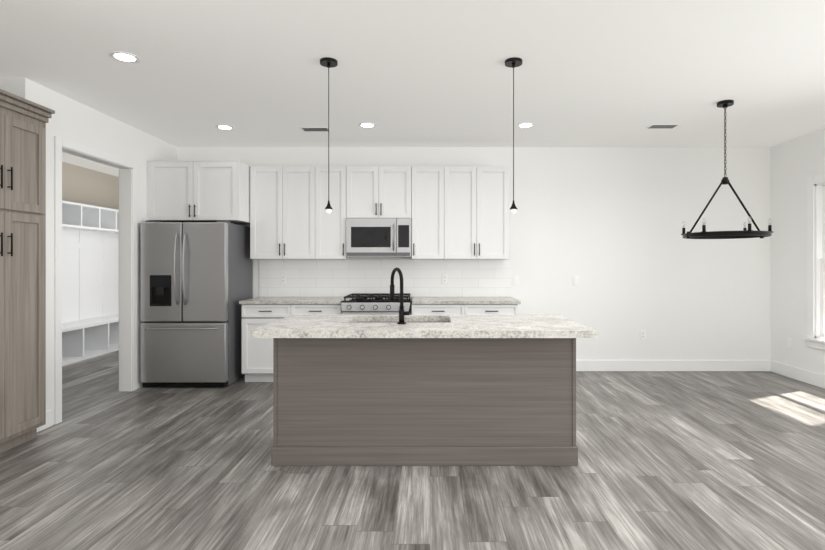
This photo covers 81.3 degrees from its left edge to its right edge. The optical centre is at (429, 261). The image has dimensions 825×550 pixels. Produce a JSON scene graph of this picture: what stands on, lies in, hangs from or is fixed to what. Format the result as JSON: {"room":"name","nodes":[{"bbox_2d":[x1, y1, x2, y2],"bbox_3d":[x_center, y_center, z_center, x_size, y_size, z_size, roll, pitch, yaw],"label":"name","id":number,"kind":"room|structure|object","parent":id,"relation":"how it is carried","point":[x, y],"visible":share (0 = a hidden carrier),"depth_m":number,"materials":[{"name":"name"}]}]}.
{"room":"kitchen","nodes":[
{"label":"kitchen","id":0,"kind":"room"},
{"bbox_2d":[0,78,9,91],"bbox_3d":[-3.560,-0.035,0.410,0.640,2.770,6.820,0,0,0],"label":"wall","id":1,"kind":"structure","parent":0,"point":[5,84],"depth_m":3.70,"materials":[{"name":"white paint"}]},
{"bbox_2d":[62,162,118,209],"bbox_3d":[-5.260,-0.035,6.210,0.120,2.770,5.020,0,0,0],"label":"wall","id":2,"kind":"structure","parent":0,"point":[83,185],"depth_m":7.32,"materials":[{"name":"beige paint"}]},
{"bbox_2d":[10,78,176,424],"bbox_3d":[-3.180,-0.035,6.150,0.120,2.770,4.900,0,0,0],"label":"wall","id":3,"kind":"structure","parent":0,"point":[72,120],"depth_m":4.26,"materials":[{"name":"white paint"}]},
{"bbox_2d":[54,136,136,424],"bbox_3d":[-3.180,0.151,4.535,0.152,2.397,1.104,0,0,0],"label":"door frame","id":4,"kind":"structure","parent":3,"relation":"attached to","point":[127,275],"depth_m":5.01,"materials":[{"name":"white wood"}]},
{"bbox_2d":[0,350,824,549],"bbox_3d":[-0.495,1.400,2.800,9.650,0.100,11.840,0,0,0],"label":"floor","id":5,"kind":"structure","parent":0,"point":[701,460],"depth_m":2.95,"materials":[{"name":"grey wood"}]},
{"bbox_2d":[0,97,51,452],"bbox_3d":[-3.343,0.123,3.301,0.814,2.456,0.792,0,0,0],"label":"tall cabinet","id":6,"kind":"object","parent":5,"relation":"on","point":[23,121],"depth_m":3.47,"materials":[{"name":"brown wood"}]},
{"bbox_2d":[62,200,118,365],"bbox_3d":[-4.972,0.270,6.850,0.450,2.160,2.600,0,0,0],"label":"lockers","id":7,"kind":"object","parent":5,"relation":"on","point":[90,281],"visible":0.44,"depth_m":7.09,"materials":[{"name":"white wood"}]},
{"bbox_2d":[140,221,252,386],"bbox_3d":[-2.630,0.453,5.458,0.910,1.795,0.863,0,0,0],"label":"fridge","id":8,"kind":"object","parent":5,"relation":"on","point":[196,282],"visible":1,"depth_m":5.11,"materials":[{"name":"grey metal"}]},
{"bbox_2d":[239,303,294,381],"bbox_3d":[-1.783,0.907,5.612,0.603,0.885,0.611,0,0,0],"label":"base cabinet","id":9,"kind":"object","parent":5,"relation":"on","point":[257,353],"depth_m":5.32,"materials":[{"name":"white wood"}]},
{"bbox_2d":[239,295,346,302],"bbox_3d":[-1.543,0.447,5.601,1.122,0.037,0.633,0,0,0],"label":"countertop","id":10,"kind":"structure","parent":9,"relation":"on","point":[262,298],"depth_m":5.48,"materials":[{"name":"white stone"}]},
{"bbox_2d":[295,303,341,314],"bbox_3d":[-1.292,0.907,5.612,0.614,0.885,0.611,0,0,0],"label":"base cabinet","id":11,"kind":"object","parent":5,"relation":"on","point":[300,308],"depth_m":5.32,"materials":[{"name":"white wood"}]},
{"bbox_2d":[341,293,411,314],"bbox_3d":[-0.595,0.867,5.540,0.752,0.966,0.720,0,0,0],"label":"range","id":12,"kind":"object","parent":5,"relation":"on","point":[368,304],"visible":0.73,"depth_m":5.24,"materials":[{"name":"grey metal"}]},
{"bbox_2d":[271,339,577,465],"bbox_3d":[-0.035,0.910,3.512,2.032,0.880,0.676,0,0,0],"label":"kitchen island","id":13,"kind":"object","parent":5,"relation":"on","point":[402,388],"depth_m":3.19,"materials":[{"name":"brown wood"}]},
{"bbox_2d":[250,315,597,338],"bbox_3d":[-0.035,0.447,3.420,2.150,0.045,0.910,0,0,0],"label":"island countertop","id":14,"kind":"structure","parent":13,"relation":"on","point":[294,326],"depth_m":3.11,"materials":[{"name":"white stone"}]},
{"bbox_2d":[390,267,411,322],"bbox_3d":[-0.204,0.231,3.369,0.169,0.387,0.199,0,0,0],"label":"faucet","id":15,"kind":"object","parent":14,"relation":"on","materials":[{"name":"black metal"}]},
{"bbox_2d":[354,319,449,322],"bbox_3d":[-0.215,0.554,3.575,0.754,0.192,0.434,0,0,0],"label":"sink","id":16,"kind":"object","parent":14,"relation":"in","point":[355,320],"depth_m":3.78,"materials":[{"name":"grey metal"}]},
{"bbox_2d":[412,303,470,314],"bbox_3d":[0.119,0.907,5.612,0.648,0.885,0.611,0,0,0],"label":"base cabinet","id":17,"kind":"object","parent":5,"relation":"on","point":[417,308],"depth_m":5.32,"materials":[{"name":"white wood"}]},
{"bbox_2d":[411,295,520,302],"bbox_3d":[0.395,0.447,5.601,1.208,0.037,0.633,0,0,0],"label":"countertop","id":18,"kind":"structure","parent":17,"relation":"on","point":[416,298],"depth_m":5.48,"materials":[{"name":"white stone"}]},
{"bbox_2d":[471,303,518,314],"bbox_3d":[0.650,0.907,5.612,0.648,0.885,0.611,0,0,0],"label":"base cabinet","id":19,"kind":"object","parent":5,"relation":"on","point":[476,308],"depth_m":5.32,"materials":[{"name":"white wood"}]},
{"bbox_2d":[0,0,824,176],"bbox_3d":[-0.495,-1.470,2.800,9.650,0.100,11.840,0,0,0],"label":"ceiling","id":20,"kind":"structure","parent":0,"point":[439,73],"depth_m":3.54,"materials":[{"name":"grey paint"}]},
{"bbox_2d":[110,51,139,62],"bbox_3d":[-2.110,-1.416,3.320,0.176,0.007,0.176,0,0,0],"label":"recessed light","id":21,"kind":"object","parent":20,"relation":"in","point":[124,56],"visible":1,"depth_m":3.31,"materials":[{"name":"white plastic"}]},
{"bbox_2d":[216,125,233,129],"bbox_3d":[-2.160,-1.416,5.050,0.176,0.007,0.176,0,0,0],"label":"recessed light","id":22,"kind":"object","parent":20,"relation":"in","point":[225,127],"visible":0.96,"depth_m":5.04,"materials":[{"name":"white plastic"}]},
{"bbox_2d":[300,127,330,130],"bbox_3d":[-1.220,-1.415,5.120,0.300,0.009,0.150,0,0,0],"label":"ceiling vent","id":23,"kind":"object","parent":20,"relation":"in","point":[314,128],"visible":0.88,"depth_m":5.08,"materials":[{"name":"white metal"}]},
{"bbox_2d":[320,57,337,213],"bbox_3d":[-0.715,-0.880,3.390,0.124,1.080,0.124,0,0,0],"label":"pendant light","id":24,"kind":"object","parent":20,"relation":"hanging from","point":[328,62],"visible":1,"depth_m":3.39,"materials":[{"name":"black metal"}]},
{"bbox_2d":[359,122,375,127],"bbox_3d":[-0.650,-1.416,4.970,0.176,0.007,0.176,0,0,0],"label":"recessed light","id":25,"kind":"object","parent":20,"relation":"in","point":[367,125],"visible":1,"depth_m":4.97,"materials":[{"name":"white plastic"}]},
{"bbox_2d":[505,57,521,213],"bbox_3d":[0.590,-0.880,3.390,0.124,1.080,0.124,0,0,0],"label":"pendant light","id":26,"kind":"object","parent":20,"relation":"hanging from","point":[513,62],"visible":1,"depth_m":3.39,"materials":[{"name":"black metal"}]},
{"bbox_2d":[517,122,533,127],"bbox_3d":[0.990,-1.416,4.970,0.176,0.007,0.176,0,0,0],"label":"recessed light","id":27,"kind":"object","parent":20,"relation":"in","point":[524,125],"visible":0.98,"depth_m":4.97,"materials":[{"name":"white plastic"}]},
{"bbox_2d":[645,124,680,128],"bbox_3d":[2.430,-1.415,5.010,0.300,0.009,0.150,0,0,0],"label":"ceiling vent","id":28,"kind":"object","parent":20,"relation":"in","point":[662,126],"visible":1,"depth_m":5.00,"materials":[{"name":"white metal"}]},
{"bbox_2d":[681,100,772,238],"bbox_3d":[2.620,-0.815,4.260,0.680,1.210,0.698,0,0,0],"label":"chandelier","id":29,"kind":"object","parent":20,"relation":"hanging from","point":[744,233],"visible":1,"depth_m":4.25,"materials":[{"name":"black metal"}]},
{"bbox_2d":[177,147,770,359],"bbox_3d":[0.545,-0.035,5.990,7.570,2.770,0.120,0,0,0],"label":"wall","id":30,"kind":"structure","parent":0,"point":[604,224],"depth_m":5.93,"materials":[{"name":"white paint"}]},
{"bbox_2d":[147,161,249,224],"bbox_3d":[-2.609,-0.788,5.590,1.016,0.657,0.676,0,0,0],"label":"upper cabinet","id":31,"kind":"object","parent":30,"relation":"attached to","point":[196,191],"visible":0.98,"depth_m":5.30,"materials":[{"name":"white wood"}]},
{"bbox_2d":[280,274,285,283],"bbox_3d":[-1.810,0.210,5.914,0.070,0.116,0.008,0,0,0],"label":"electrical outlet","id":32,"kind":"object","parent":30,"relation":"attached to","point":[282,278],"visible":1,"depth_m":5.91,"materials":[{"name":"white plastic"}]},
{"bbox_2d":[250,166,321,258],"bbox_3d":[-1.683,-0.576,5.751,0.813,1.082,0.353,0,0,0],"label":"upper cabinet","id":33,"kind":"object","parent":30,"relation":"attached to","point":[286,201],"depth_m":5.59,"materials":[{"name":"white wood"}]},
{"bbox_2d":[322,166,353,258],"bbox_3d":[-1.154,-0.576,5.751,0.478,1.082,0.353,0,0,0],"label":"upper cabinet","id":34,"kind":"object","parent":30,"relation":"attached to","point":[341,178],"depth_m":5.59,"materials":[{"name":"white wood"}]},
{"bbox_2d":[354,166,413,217],"bbox_3d":[-0.595,-0.814,5.751,0.756,0.607,0.353,0,0,0],"label":"upper cabinet","id":35,"kind":"object","parent":30,"relation":"attached to","point":[379,191],"depth_m":5.59,"materials":[{"name":"white wood"}]},
{"bbox_2d":[346,218,411,256],"bbox_3d":[-0.595,-0.283,5.709,0.752,0.446,0.434,0,0,0],"label":"microwave","id":36,"kind":"object","parent":35,"relation":"attached to","point":[378,237],"visible":1,"depth_m":5.54,"materials":[{"name":"grey metal"}]},
{"bbox_2d":[411,166,449,258],"bbox_3d":[-0.026,-0.576,5.751,0.499,1.082,0.353,0,0,0],"label":"upper cabinet","id":37,"kind":"object","parent":30,"relation":"attached to","point":[431,220],"depth_m":5.59,"materials":[{"name":"white wood"}]},
{"bbox_2d":[442,274,446,283],"bbox_3d":[0.180,0.210,5.914,0.070,0.116,0.008,0,0,0],"label":"electrical outlet","id":38,"kind":"object","parent":30,"relation":"attached to","point":[444,278],"visible":1,"depth_m":5.91,"materials":[{"name":"white plastic"}]},
{"bbox_2d":[450,166,508,258],"bbox_3d":[0.514,-0.576,5.751,0.813,1.082,0.353,0,0,0],"label":"upper cabinet","id":39,"kind":"object","parent":30,"relation":"attached to","point":[456,212],"depth_m":5.59,"materials":[{"name":"white wood"}]},
{"bbox_2d":[640,330,645,339],"bbox_3d":[2.630,0.900,5.924,0.070,0.116,0.008,0,0,0],"label":"electrical outlet","id":40,"kind":"object","parent":30,"relation":"attached to","point":[642,334],"visible":1,"depth_m":5.92,"materials":[{"name":"white plastic"}]},
{"bbox_2d":[576,360,769,370],"bbox_3d":[2.600,1.280,5.920,3.180,0.140,0.020,0,0,0],"label":"baseboard","id":41,"kind":"structure","parent":30,"relation":"attached to","point":[581,365],"depth_m":5.91,"materials":[{"name":"white wood"}]},
{"bbox_2d":[771,129,824,374],"bbox_3d":[4.270,-0.035,1.465,0.120,2.770,8.930,0,0,0],"label":"wall","id":42,"kind":"structure","parent":0,"point":[796,163],"depth_m":5.58,"materials":[{"name":"white paint"}]},
{"bbox_2d":[770,360,824,388],"bbox_3d":[4.200,1.280,1.465,0.020,0.140,8.930,0,0,0],"label":"baseboard","id":43,"kind":"structure","parent":42,"relation":"attached to","point":[806,376],"depth_m":5.46,"materials":[{"name":"white wood"}]},
{"bbox_2d":[803,174,824,349],"bbox_3d":[4.245,0.000,4.350,0.170,1.880,2.020,0,0,0],"label":"window","id":44,"kind":"structure","parent":42,"relation":"in","point":[815,337],"depth_m":5.23,"materials":[{"name":"white"}]}
]}

